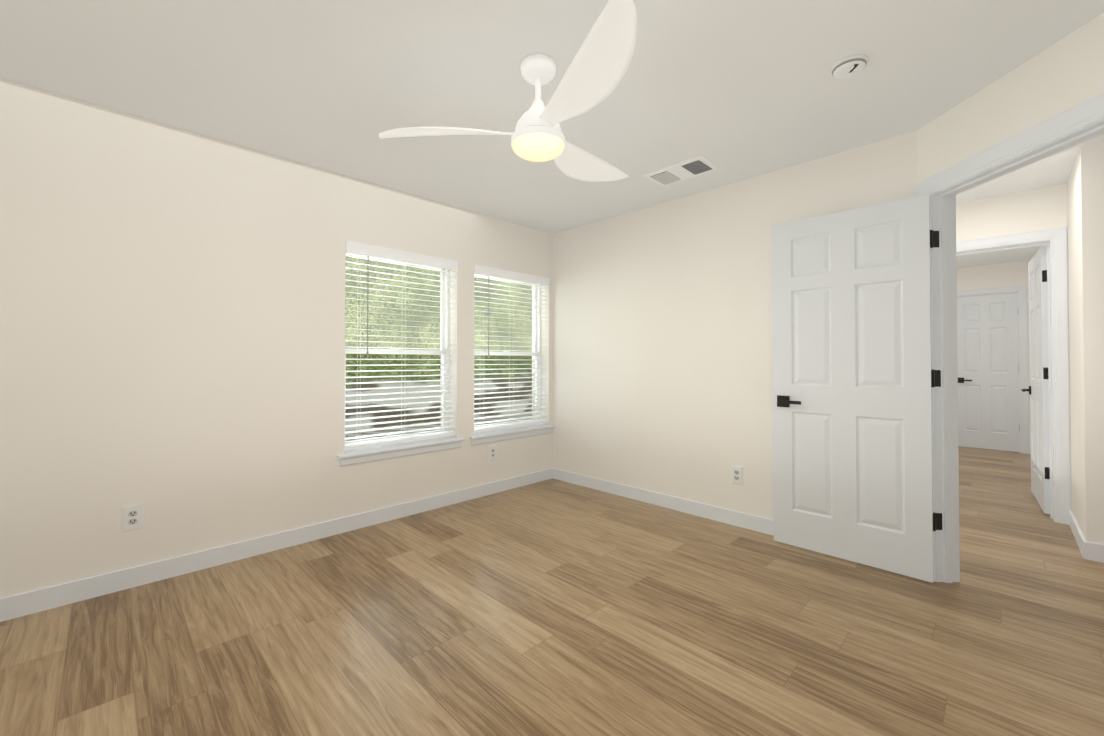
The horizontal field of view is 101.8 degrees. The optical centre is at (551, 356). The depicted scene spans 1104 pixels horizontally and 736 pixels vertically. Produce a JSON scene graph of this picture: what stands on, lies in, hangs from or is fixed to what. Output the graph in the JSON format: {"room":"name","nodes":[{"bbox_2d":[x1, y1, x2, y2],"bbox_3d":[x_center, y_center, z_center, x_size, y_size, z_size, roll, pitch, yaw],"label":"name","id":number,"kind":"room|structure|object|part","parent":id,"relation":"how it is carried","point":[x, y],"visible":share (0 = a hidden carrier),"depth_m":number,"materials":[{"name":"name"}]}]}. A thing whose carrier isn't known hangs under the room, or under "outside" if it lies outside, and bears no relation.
{"room":"empty bedroom","nodes":[
{"label":"empty bedroom","id":0,"kind":"room"},
{"bbox_2d":[0,77,552,597],"bbox_3d":[-1.398,-0.022,3.267,3.960,2.440,0.250,1,-1,-45],"label":"wall","id":1,"kind":"structure","parent":0,"point":[172,329],"depth_m":2.47,"materials":[{"name":"beige paint"}]},
{"bbox_2d":[121,502,143,532],"bbox_3d":[-2.160,0.830,2.311,0.083,0.135,0.010,1,-1,-45],"label":"electrical outlet","id":2,"kind":"object","parent":1,"relation":"attached to","point":[132,516],"visible":1,"depth_m":2.31,"materials":[{"name":"white plastic"}]},
{"bbox_2d":[337,241,464,466],"bbox_3d":[-1.151,-0.020,3.438,0.996,1.540,0.227,1,-1,-45],"label":"window unit","id":3,"kind":"structure","parent":1,"relation":"in","point":[371,449],"depth_m":3.41,"materials":[{"name":"white plastic"}]},
{"bbox_3d":[-1.126,0.710,3.405,0.996,0.080,0.157,1,-1,-45],"label":"sill","id":4,"kind":"part","parent":3,"relation":"part of","materials":[{"name":"white wood"}]},
{"bbox_2d":[469,264,554,445],"bbox_3d":[-0.416,-0.038,4.212,1.136,1.725,0.282,1,-1,-45],"label":"window unit","id":5,"kind":"structure","parent":1,"relation":"in","point":[503,430],"depth_m":4.20,"materials":[{"name":"white plastic"}]},
{"bbox_3d":[-0.372,0.719,4.158,0.993,0.080,0.157,1,-1,-45],"label":"sill","id":6,"kind":"part","parent":5,"relation":"part of","materials":[{"name":"white wood"}]},
{"bbox_2d":[489,445,495,460],"bbox_3d":[-0.521,0.849,3.949,0.083,0.135,0.010,1,-1,-45],"label":"electrical outlet","id":7,"kind":"object","parent":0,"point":[492,452],"depth_m":3.94,"materials":[{"name":"white plastic"}]},
{"bbox_2d":[0,446,1103,735],"bbox_3d":[2.555,1.244,2.961,9.140,0.100,6.250,1,-1,-45],"label":"floor","id":8,"kind":"structure","parent":0,"point":[552,606],"depth_m":1.89,"materials":[{"name":"brown wood"}]},
{"bbox_2d":[0,0,1103,267],"bbox_3d":[2.555,-1.295,2.992,9.140,0.100,6.250,1,-1,-45],"label":"ceiling","id":9,"kind":"structure","parent":0,"point":[736,90],"depth_m":2.03,"materials":[{"name":"paint"}]},
{"bbox_2d":[379,0,636,181],"bbox_3d":[0.061,-1.060,2.021,1.203,0.394,1.295,1,-1,-45],"label":"ceiling fan","id":10,"kind":"object","parent":9,"relation":"hanging from","point":[595,72],"visible":1,"depth_m":1.82,"materials":[{"name":"white plastic"}]},
{"bbox_3d":[-0.464,-0.979,2.007,0.441,0.074,0.570,1,-1,-45],"label":"blade","id":11,"kind":"part","parent":10,"relation":"part of","materials":[{"name":"white plastic"}]},
{"bbox_3d":[0.081,-0.984,1.564,0.318,0.074,0.622,1,-1,-45],"label":"blade","id":12,"kind":"part","parent":10,"relation":"part of","materials":[{"name":"white plastic"}]},
{"bbox_3d":[0.170,-0.976,2.289,0.670,0.074,0.213,1,-1,-45],"label":"blade","id":13,"kind":"part","parent":10,"relation":"part of","materials":[{"name":"white plastic"}]},
{"bbox_2d":[643,155,719,185],"bbox_3d":[0.868,-1.237,3.023,0.265,0.017,0.425,1,-1,-45],"label":"ceiling vent","id":14,"kind":"object","parent":9,"relation":"in","point":[687,169],"visible":1,"depth_m":3.00,"materials":[{"name":"white metal"}]},
{"bbox_2d":[830,54,868,78],"bbox_3d":[1.282,-1.239,1.936,0.138,0.038,0.138,1,-1,-45],"label":"smoke detector","id":15,"kind":"object","parent":9,"relation":"attached to","point":[849,66],"visible":1,"depth_m":1.91,"materials":[{"name":"white plastic"}]},
{"bbox_2d":[553,131,916,519],"bbox_3d":[1.073,-0.019,3.511,0.120,2.440,2.899,1,-1,-45],"label":"wall","id":16,"kind":"structure","parent":0,"point":[662,354],"depth_m":3.46,"materials":[{"name":"beige paint"}]},
{"bbox_2d":[731,465,742,485],"bbox_3d":[1.308,0.840,3.173,0.010,0.135,0.083,1,-1,-45],"label":"electrical outlet","id":17,"kind":"object","parent":16,"relation":"attached to","point":[736,475],"visible":1,"depth_m":3.17,"materials":[{"name":"white plastic"}]},
{"bbox_2d":[956,260,1030,453],"bbox_3d":[5.727,0.011,6.027,0.120,2.440,1.120,1,-1,-45],"label":"wall","id":18,"kind":"structure","parent":0,"point":[1010,274],"depth_m":5.86,"materials":[{"name":"beige paint"}]},
{"bbox_2d":[957,293,1019,451],"bbox_3d":[5.747,0.205,5.945,0.147,2.030,0.626,1,-1,-45],"label":"door","id":19,"kind":"structure","parent":18,"relation":"in","point":[988,371],"depth_m":5.91,"materials":[{"name":"white paint"}]},
{"bbox_2d":[957,285,1028,453],"bbox_3d":[5.760,0.168,5.965,0.118,2.125,0.780,1,-1,-45],"label":"door frame","id":20,"kind":"structure","parent":18,"relation":"attached to","point":[1021,291],"depth_m":5.69,"materials":[{"name":"white wood"}]},
{"bbox_2d":[917,13,1103,182],"bbox_3d":[2.083,-0.038,1.925,0.120,2.440,1.100,0,-1,0],"label":"wall","id":21,"kind":"structure","parent":0,"point":[1061,75],"depth_m":1.94,"materials":[{"name":"beige paint"}]},
{"bbox_2d":[772,194,941,582],"bbox_3d":[1.726,0.165,2.622,0.147,2.030,0.820,1,-1,-45],"label":"door","id":22,"kind":"structure","parent":21,"relation":"in","point":[853,378],"depth_m":2.58,"materials":[{"name":"white paint"}]},
{"bbox_3d":[2.040,0.124,2.373,0.032,1.581,0.002,0,-1,0],"label":"door hinge leaves","id":23,"kind":"part","parent":22,"relation":"part of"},
{"bbox_2d":[915,92,1103,582],"bbox_3d":[2.083,0.113,1.972,0.155,2.140,0.992,0,-1,0],"label":"door frame","id":24,"kind":"structure","parent":21,"relation":"attached to","point":[1075,125],"depth_m":2.36,"materials":[{"name":"white wood"}]},
{"bbox_2d":[956,183,1071,510],"bbox_3d":[3.357,-0.017,3.659,0.160,2.440,1.120,1,-1,-45],"label":"wall","id":25,"kind":"structure","parent":0,"point":[1044,208],"depth_m":3.40,"materials":[{"name":"beige paint"}]},
{"bbox_2d":[956,227,1070,524],"bbox_3d":[3.407,0.140,3.607,0.195,2.125,0.970,1,-1,-45],"label":"door frame","id":26,"kind":"structure","parent":25,"relation":"attached to","point":[1054,240],"depth_m":3.24,"materials":[{"name":"white wood"}]},
{"bbox_2d":[1021,246,1049,513],"bbox_3d":[4.007,0.178,3.693,0.147,2.030,0.812,-1,-1,42],"label":"door","id":27,"kind":"structure","parent":25,"relation":"in","point":[1038,389],"depth_m":3.54,"materials":[{"name":"white paint"}]},
{"bbox_2d":[1045,141,1103,544],"bbox_3d":[5.571,-0.021,3.326,4.380,2.440,2.480,1,-1,-45],"label":"wall","id":28,"kind":"structure","parent":0,"point":[1085,200],"depth_m":2.65,"materials":[{"name":"beige paint"}]},
{"bbox_2d":[0,446,1103,621],"bbox_3d":[2.587,1.143,2.853,8.790,0.100,5.950,1,-1,-45],"label":"baseboard","id":29,"kind":"structure","parent":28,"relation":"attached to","point":[28,603],"depth_m":2.85,"materials":[{"name":"white wood"}]},
{"label":"outside","id":30,"kind":"structure","parent":0,"visible":0},
{"bbox_2d":[345,411,531,440],"bbox_3d":[-3.989,1.577,5.642,28.000,0.001,6.700,1,-1,-45],"label":"ground","id":31,"kind":"structure","parent":30,"point":[417,427],"depth_m":10.30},
{"bbox_2d":[345,254,531,430],"bbox_3d":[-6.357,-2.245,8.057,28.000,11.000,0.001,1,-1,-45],"label":"outdoor view","id":32,"kind":"object","parent":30,"point":[411,331],"depth_m":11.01,"materials":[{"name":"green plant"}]}
]}

